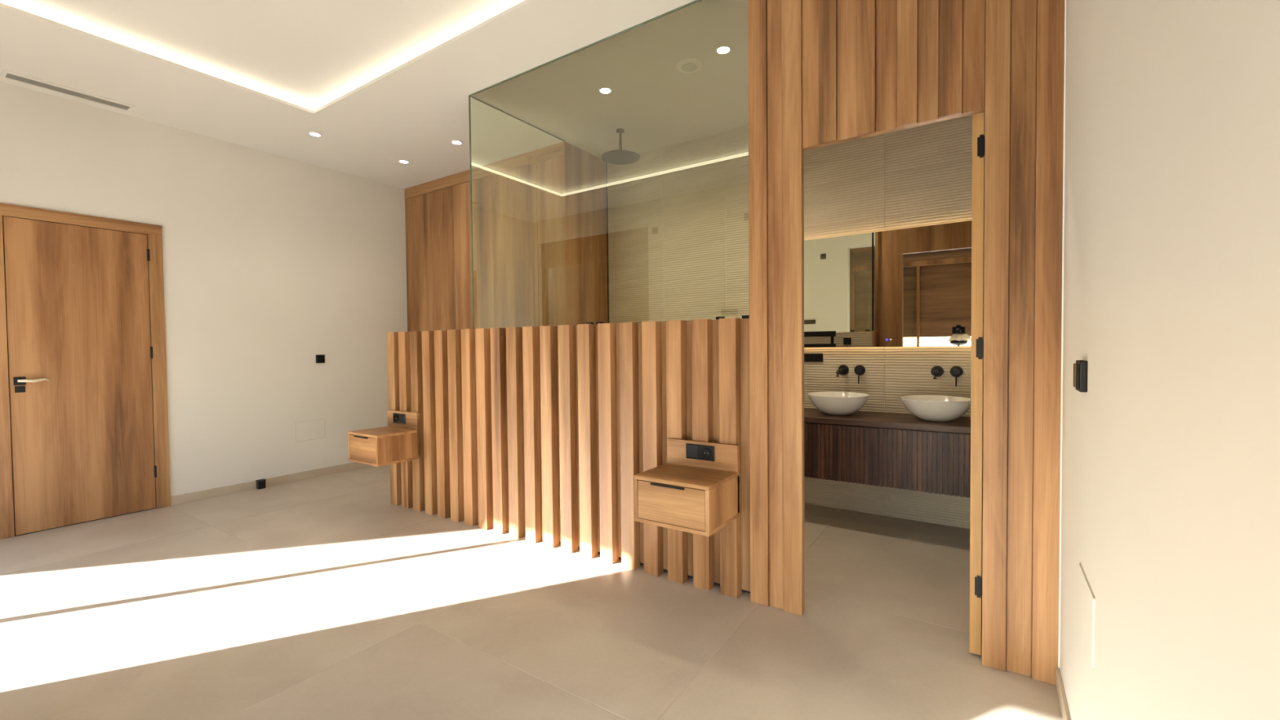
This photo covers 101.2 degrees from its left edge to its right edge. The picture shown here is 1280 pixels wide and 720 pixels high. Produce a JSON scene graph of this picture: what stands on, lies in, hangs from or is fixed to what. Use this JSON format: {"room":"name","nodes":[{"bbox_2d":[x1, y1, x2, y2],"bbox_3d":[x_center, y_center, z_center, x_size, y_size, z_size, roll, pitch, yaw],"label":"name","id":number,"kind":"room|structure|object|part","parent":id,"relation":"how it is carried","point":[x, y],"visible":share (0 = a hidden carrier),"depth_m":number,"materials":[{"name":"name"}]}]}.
{"room":"bedroom","nodes":[
{"label":"bedroom","id":0,"kind":"room"},
{"bbox_2d":[0,81,407,496],"bbox_3d":[-3.608,-0.501,4.435,0.200,3.275,5.030,0,2,34],"label":"wall","id":1,"kind":"structure","parent":0,"point":[273,264],"depth_m":4.52,"materials":[{"name":"paint"}]},
{"bbox_2d":[0,203,170,539],"bbox_3d":[-3.919,0.065,3.726,0.071,2.185,0.876,0,2,34],"label":"door","id":2,"kind":"structure","parent":1,"relation":"in","point":[84,437],"depth_m":3.71,"materials":[{"name":"brown wood"}]},
{"bbox_3d":[-4.161,0.114,3.411,0.016,2.107,0.082,0,2,34],"label":"casing","id":3,"kind":"part","parent":2,"relation":"part of","materials":[{"name":"brown wood"}]},
{"bbox_3d":[-4.107,0.194,3.483,0.006,0.042,0.046,0,2,34],"label":"key plate","id":4,"kind":"part","parent":2,"relation":"part of","materials":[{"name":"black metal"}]},
{"bbox_3d":[-4.042,0.138,3.507,0.033,0.029,0.145,0,2,34],"label":"lever","id":5,"kind":"part","parent":2,"relation":"part of","materials":[{"name":"silver metal"}]},
{"bbox_3d":[-3.952,-0.989,3.715,0.016,0.078,0.876,0,2,34],"label":"casing","id":6,"kind":"part","parent":2,"relation":"part of","materials":[{"name":"brown wood"}]},
{"bbox_3d":[-3.723,0.093,4.072,0.016,2.107,0.083,0,2,34],"label":"casing","id":7,"kind":"part","parent":2,"relation":"part of","materials":[{"name":"brown wood"}]},
{"bbox_2d":[170,462,372,505],"bbox_3d":[-3.125,1.083,4.989,0.010,0.072,2.053,0,2,34],"label":"baseboard","id":8,"kind":"structure","parent":1,"relation":"attached to","point":[214,492],"depth_m":4.61,"materials":[{"name":"tile"}]},
{"bbox_2d":[295,418,324,441],"bbox_3d":[-3.126,0.666,4.991,0.002,0.183,0.260,0,2,34],"label":"access panel","id":9,"kind":"object","parent":1,"relation":"attached to","point":[306,430],"visible":1,"depth_m":4.99,"materials":[{"name":"paint"}]},
{"bbox_2d":[315,355,324,363],"bbox_3d":[-3.070,-0.010,5.053,0.018,0.080,0.080,0,2,34],"label":"light switch","id":10,"kind":"object","parent":1,"relation":"attached to","point":[319,358],"visible":1,"depth_m":5.04,"materials":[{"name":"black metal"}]},
{"bbox_2d":[0,0,748,188],"bbox_3d":[-1.202,-1.973,2.825,5.974,0.300,4.980,0,2,34],"label":"ceiling","id":11,"kind":"structure","parent":0,"point":[388,82],"depth_m":3.38,"materials":[{"name":"paint"}]},
{"bbox_2d":[0,69,135,111],"bbox_3d":[-3.842,-1.812,3.557,0.145,0.006,0.605,0,2,34],"label":"ceiling vent","id":12,"kind":"object","parent":11,"relation":"in","point":[6,73],"visible":1,"depth_m":3.52,"materials":[{"name":"metal"}]},
{"bbox_3d":[-4.005,-1.805,3.312,0.145,0.006,0.018,0,2,34],"label":"frame","id":13,"kind":"part","parent":12,"relation":"part of","materials":[{"name":"paint"}]},
{"bbox_3d":[-3.680,-1.819,3.801,0.145,0.006,0.018,0,2,34],"label":"frame","id":14,"kind":"part","parent":12,"relation":"part of","materials":[{"name":"paint"}]},
{"bbox_2d":[0,0,317,110],"bbox_3d":[-1.571,-1.863,2.268,3.437,0.050,1.972,0,2,34],"label":"light","id":15,"kind":"object","parent":11,"relation":"attached to","point":[9,2],"visible":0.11,"depth_m":3.19,"materials":[{"name":"white plastic"}]},
{"bbox_2d":[10,0,524,108],"bbox_3d":[-1.571,-1.917,2.267,4.045,0.178,2.580,0,2,34],"label":"tray","id":16,"kind":"object","parent":11,"relation":"on","point":[319,54],"depth_m":3.16,"materials":[{"name":"paint"}]},
{"bbox_2d":[308,132,321,137],"bbox_3d":[-2.650,-1.841,4.291,0.092,0.006,0.092,0,2,34],"label":"recessed light","id":17,"kind":"object","parent":11,"relation":"in","point":[313,134],"visible":1,"depth_m":4.29,"materials":[{"name":"white ceramic"}]},
{"bbox_2d":[398,160,408,164],"bbox_3d":[-2.215,-1.861,4.934,0.092,0.006,0.092,0,2,34],"label":"recessed light","id":18,"kind":"object","parent":11,"relation":"in","point":[406,162],"visible":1,"depth_m":4.94,"materials":[{"name":"white ceramic"}]},
{"bbox_2d":[450,140,462,144],"bbox_3d":[-1.563,-1.856,4.485,0.092,0.006,0.092,0,2,34],"label":"recessed light","id":19,"kind":"object","parent":11,"relation":"in","point":[455,142],"visible":1,"depth_m":4.48,"materials":[{"name":"white ceramic"}]},
{"bbox_2d":[598,86,612,93],"bbox_3d":[-0.237,-1.848,3.604,0.092,0.006,0.092,0,2,34],"label":"recessed light","id":20,"kind":"object","parent":11,"relation":"in","point":[605,90],"visible":1,"depth_m":3.60,"materials":[{"name":"white ceramic"}]},
{"bbox_2d":[600,128,639,164],"bbox_3d":[-0.160,-1.756,4.277,0.316,0.224,0.316,0,2,34],"label":"shower","id":21,"kind":"object","parent":11,"relation":"hanging from","point":[620,157],"visible":1,"depth_m":4.27,"materials":[{"name":"black metal"}]},
{"bbox_3d":[-0.159,-1.651,4.279,0.316,0.014,0.316,0,2,34],"label":"shower plate","id":22,"kind":"part","parent":21,"relation":"part of","materials":[{"name":"black metal"}]},
{"bbox_3d":[-0.160,-1.758,4.277,0.022,0.200,0.022,0,2,34],"label":"arm","id":23,"kind":"part","parent":21,"relation":"part of","materials":[{"name":"black metal"}]},
{"bbox_2d":[675,57,702,73],"bbox_3d":[0.308,-1.839,3.298,0.164,0.020,0.164,0,2,34],"label":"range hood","id":24,"kind":"object","parent":11,"relation":"attached to","point":[688,65],"visible":1,"depth_m":3.28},
{"bbox_2d":[715,44,731,54],"bbox_3d":[0.495,-1.843,3.124,0.092,0.006,0.092,0,2,34],"label":"recessed light","id":25,"kind":"object","parent":11,"relation":"in","point":[724,49],"visible":1,"depth_m":3.12,"materials":[{"name":"white ceramic"}]},
{"bbox_2d":[0,464,1062,719],"bbox_3d":[-1.157,1.251,2.924,6.174,0.200,5.130,0,2,34],"label":"floor","id":26,"kind":"structure","parent":0,"point":[321,597],"depth_m":2.30,"materials":[{"name":"tile"}]},
{"bbox_2d":[255,478,266,488],"bbox_3d":[-3.330,1.091,4.621,0.053,0.078,0.063,0,2,34],"label":"door stop","id":27,"kind":"object","parent":26,"relation":"on","point":[260,483],"visible":1,"depth_m":4.61,"materials":[{"name":"black metal"}]},
{"bbox_2d":[404,141,608,331],"bbox_3d":[-1.431,-0.395,5.421,2.339,2.974,0.609,0,2,34],"label":"tall cabinet","id":28,"kind":"object","parent":26,"relation":"on","point":[540,215],"visible":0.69,"depth_m":4.92,"materials":[{"name":"brown wood"}]},
{"bbox_3d":[-2.221,-0.364,5.595,0.826,2.799,0.020,0,2,34],"label":"door panel","id":29,"kind":"part","parent":28,"relation":"part of","materials":[{"name":"brown wood"}]},
{"bbox_3d":[-1.634,-0.360,5.206,0.577,2.799,0.020,0,2,34],"label":"door panel","id":30,"kind":"part","parent":28,"relation":"part of","materials":[{"name":"brown wood"}]},
{"bbox_3d":[-1.147,-0.357,4.883,0.587,2.799,0.020,0,2,34],"label":"door panel","id":31,"kind":"part","parent":28,"relation":"part of","materials":[{"name":"brown wood"}]},
{"bbox_3d":[-0.766,-0.355,4.630,0.320,2.799,0.020,0,2,34],"label":"door panel","id":32,"kind":"part","parent":28,"relation":"part of","materials":[{"name":"brown wood"}]},
{"bbox_3d":[-0.469,-0.389,4.777,0.008,2.974,0.597,0,2,34],"label":"panel","id":33,"kind":"part","parent":28,"relation":"part of","materials":[{"name":"brown wood"}]},
{"bbox_2d":[470,95,564,142],"bbox_3d":[-0.898,-0.369,4.107,0.016,2.974,0.979,0,2,34],"label":"screen","id":34,"kind":"object","parent":26,"relation":"on","point":[485,103],"visible":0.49,"depth_m":4.01,"materials":[{"name":"clear glass"}]},
{"bbox_2d":[386,317,750,598],"bbox_3d":[-0.670,0.463,3.358,2.993,1.345,0.172,0,2,34],"label":"headboard","id":35,"kind":"object","parent":26,"relation":"on","point":[545,433],"visible":0.88,"depth_m":3.08,"materials":[{"name":"brown wood"}]},
{"bbox_2d":[347,409,420,466],"bbox_3d":[-1.882,0.563,3.858,0.383,0.340,0.337,0,2,34],"label":"nightstand","id":36,"kind":"object","parent":35,"relation":"attached to","point":[395,442],"visible":1,"depth_m":3.77,"materials":[{"name":"brown wood"}]},
{"bbox_3d":[-1.981,0.548,3.730,0.170,0.007,0.015,0,2,34],"label":"handle","id":37,"kind":"part","parent":36,"relation":"part of","materials":[{"name":"black metal"}]},
{"bbox_3d":[-1.962,0.630,3.736,0.343,0.174,0.018,0,2,34],"label":"drawer","id":38,"kind":"part","parent":36,"relation":"part of","materials":[{"name":"brown wood"}]},
{"bbox_2d":[392,413,405,423],"bbox_3d":[-1.827,0.443,3.985,0.154,0.074,0.014,0,2,34],"label":"wall socket","id":39,"kind":"object","parent":36,"relation":"attached to","point":[397,418],"visible":1,"depth_m":3.97,"materials":[{"name":"black plastic"}]},
{"bbox_2d":[468,0,749,328],"bbox_3d":[-0.311,-1.023,3.103,2.090,1.629,0.024,0,2,34],"label":"screen","id":40,"kind":"object","parent":35,"relation":"on","point":[695,1],"visible":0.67,"depth_m":3.39,"materials":[{"name":"clear glass"}]},
{"bbox_3d":[-0.682,0.454,3.339,2.954,1.320,0.012,0,2,34],"label":"panel","id":41,"kind":"part","parent":35,"relation":"part of","materials":[{"name":"brown wood"}]},
{"bbox_2d":[634,438,739,537],"bbox_3d":[0.219,0.576,2.465,0.384,0.340,0.337,0,2,34],"label":"nightstand","id":42,"kind":"object","parent":35,"relation":"attached to","point":[700,497],"visible":1,"depth_m":2.38,"materials":[{"name":"brown wood"}]},
{"bbox_3d":[0.120,0.561,2.337,0.170,0.007,0.015,0,2,34],"label":"handle","id":43,"kind":"part","parent":42,"relation":"part of","materials":[{"name":"black metal"}]},
{"bbox_3d":[0.139,0.643,2.344,0.344,0.174,0.018,0,2,34],"label":"drawer","id":44,"kind":"part","parent":42,"relation":"part of","materials":[{"name":"brown wood"}]},
{"bbox_2d":[685,443,714,461],"bbox_3d":[0.293,0.453,2.579,0.154,0.074,0.014,0,2,34],"label":"wall socket","id":45,"kind":"object","parent":42,"relation":"attached to","point":[704,452],"visible":1,"depth_m":2.58,"materials":[{"name":"black plastic"}]},
{"bbox_2d":[607,111,985,528],"bbox_3d":[0.049,-0.547,4.907,5.774,3.275,0.200,0,2,34],"label":"wall","id":46,"kind":"structure","parent":0,"point":[678,213],"depth_m":3.93,"materials":[{"name":"tile"}]},
{"bbox_2d":[804,353,822,361],"bbox_3d":[1.283,-0.018,3.977,0.195,0.065,0.014,0,2,34],"label":"switch plate","id":47,"kind":"object","parent":46,"relation":"attached to","point":[807,357],"visible":0.71,"depth_m":3.96,"materials":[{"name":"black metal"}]},
{"bbox_2d":[835,364,848,377],"bbox_3d":[1.436,0.077,3.768,0.074,0.079,0.197,0,2,34],"label":"spout","id":48,"kind":"object","parent":46,"relation":"attached to","point":[842,369],"visible":1,"depth_m":3.83,"materials":[{"name":"black metal"}]},
{"bbox_3d":[1.434,0.089,3.764,0.028,0.056,0.187,0,2,34],"label":"spout","id":49,"kind":"part","parent":48,"relation":"part of","materials":[{"name":"black metal"}]},
{"bbox_2d":[853,364,865,383],"bbox_3d":[1.570,0.103,3.767,0.074,0.132,0.054,0,2,34],"label":"faucet handle","id":50,"kind":"object","parent":46,"relation":"attached to","point":[859,370],"visible":1,"depth_m":3.76,"materials":[{"name":"black metal"}]},
{"bbox_2d":[804,422,970,497],"bbox_3d":[1.620,0.595,3.481,1.562,0.370,0.500,0,2,34],"label":"vanity unit","id":51,"kind":"object","parent":46,"relation":"attached to","point":[935,462],"visible":0.55,"depth_m":3.24,"materials":[{"name":"brown wood"}]},
{"bbox_3d":[1.168,0.603,3.503,0.780,0.362,0.014,0,2,34],"label":"drawer","id":52,"kind":"part","parent":51,"relation":"part of","materials":[{"name":"brown wood"}]},
{"bbox_2d":[804,408,970,433],"bbox_3d":[1.616,0.392,3.474,1.564,0.036,0.505,0,2,34],"label":"countertop","id":53,"kind":"structure","parent":51,"relation":"on","point":[860,418],"depth_m":3.33,"materials":[{"name":"brown wood"}]},
{"bbox_2d":[807,391,869,415],"bbox_3d":[1.361,0.304,3.619,0.403,0.138,0.403,0,2,34],"label":"vessel basin","id":54,"kind":"object","parent":53,"relation":"in","point":[833,403],"visible":1,"depth_m":3.50,"materials":[{"name":"white ceramic"}]},
{"bbox_2d":[900,395,970,422],"bbox_3d":[1.854,0.307,3.293,0.403,0.138,0.403,0,2,34],"label":"vessel basin","id":55,"kind":"object","parent":53,"relation":"in","point":[939,408],"visible":0.94,"depth_m":3.18,"materials":[{"name":"white ceramic"}]},
{"bbox_3d":[1.819,0.607,3.072,0.776,0.362,0.014,0,2,34],"label":"drawer","id":56,"kind":"part","parent":51,"relation":"part of","materials":[{"name":"brown wood"}]},
{"bbox_2d":[804,220,971,347],"bbox_3d":[1.737,-0.493,3.642,1.400,0.801,0.047,0,2,34],"label":"bathroom mirror","id":57,"kind":"object","parent":46,"relation":"attached to","point":[908,286],"visible":0.76,"depth_m":3.62,"materials":[{"name":"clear mirror"}]},
{"bbox_2d":[930,365,943,378],"bbox_3d":[1.936,0.081,3.438,0.074,0.079,0.197,0,2,34],"label":"spout","id":58,"kind":"object","parent":46,"relation":"attached to","point":[937,371],"visible":1,"depth_m":3.50,"materials":[{"name":"black metal"}]},
{"bbox_3d":[1.933,0.092,3.434,0.028,0.056,0.187,0,2,34],"label":"spout","id":59,"kind":"part","parent":58,"relation":"part of","materials":[{"name":"black metal"}]},
{"bbox_2d":[950,365,963,386],"bbox_3d":[2.067,0.106,3.437,0.074,0.132,0.054,0,2,34],"label":"faucet handle","id":60,"kind":"object","parent":46,"relation":"attached to","point":[956,371],"visible":1,"depth_m":3.43,"materials":[{"name":"black metal"}]},
{"bbox_2d":[747,0,1064,684],"bbox_3d":[0.997,-0.339,2.152,1.147,2.975,0.045,0,2,34],"label":"wall","id":61,"kind":"structure","parent":0,"point":[821,73],"depth_m":1.97,"materials":[{"name":"brown wood"}]},
{"bbox_2d":[968,111,985,655],"bbox_3d":[1.490,0.077,2.259,0.101,2.108,0.654,0,2,34],"label":"door","id":62,"kind":"structure","parent":61,"relation":"in","point":[978,119],"depth_m":2.01,"materials":[{"name":"brown wood"}]},
{"bbox_2d":[1059,0,1279,719],"bbox_3d":[1.205,-0.469,1.245,0.200,3.275,5.030,0,2,34],"label":"wall","id":63,"kind":"structure","parent":0,"point":[1171,484],"depth_m":0.74,"materials":[{"name":"paint"}]},
{"bbox_2d":[1057,0,1066,667],"bbox_3d":[1.457,-0.371,1.811,0.004,2.903,0.010,0,2,34],"label":"trim","id":64,"kind":"structure","parent":63,"relation":"attached to","point":[1064,60],"depth_m":1.81,"materials":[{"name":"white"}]},
{"bbox_2d":[1055,666,1071,719],"bbox_3d":[0.690,1.151,0.674,0.010,0.072,2.824,0,2,34],"label":"baseboard","id":65,"kind":"structure","parent":63,"relation":"attached to","point":[1063,703],"depth_m":1.73,"materials":[{"name":"tile"}]},
{"bbox_2d":[1072,360,1088,392],"bbox_3d":[1.170,0.042,1.398,0.022,0.082,0.082,0,2,34],"label":"light switch","id":66,"kind":"object","parent":63,"relation":"attached to","point":[1080,367],"visible":1,"depth_m":1.37,"materials":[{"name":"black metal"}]},
{"bbox_2d":[1078,562,1095,671],"bbox_3d":[1.146,0.648,1.352,0.004,0.176,0.250,0,2,34],"label":"access panel","id":67,"kind":"object","parent":63,"relation":"attached to","point":[1086,599],"visible":1,"depth_m":1.33,"materials":[{"name":"paint"}]}
]}

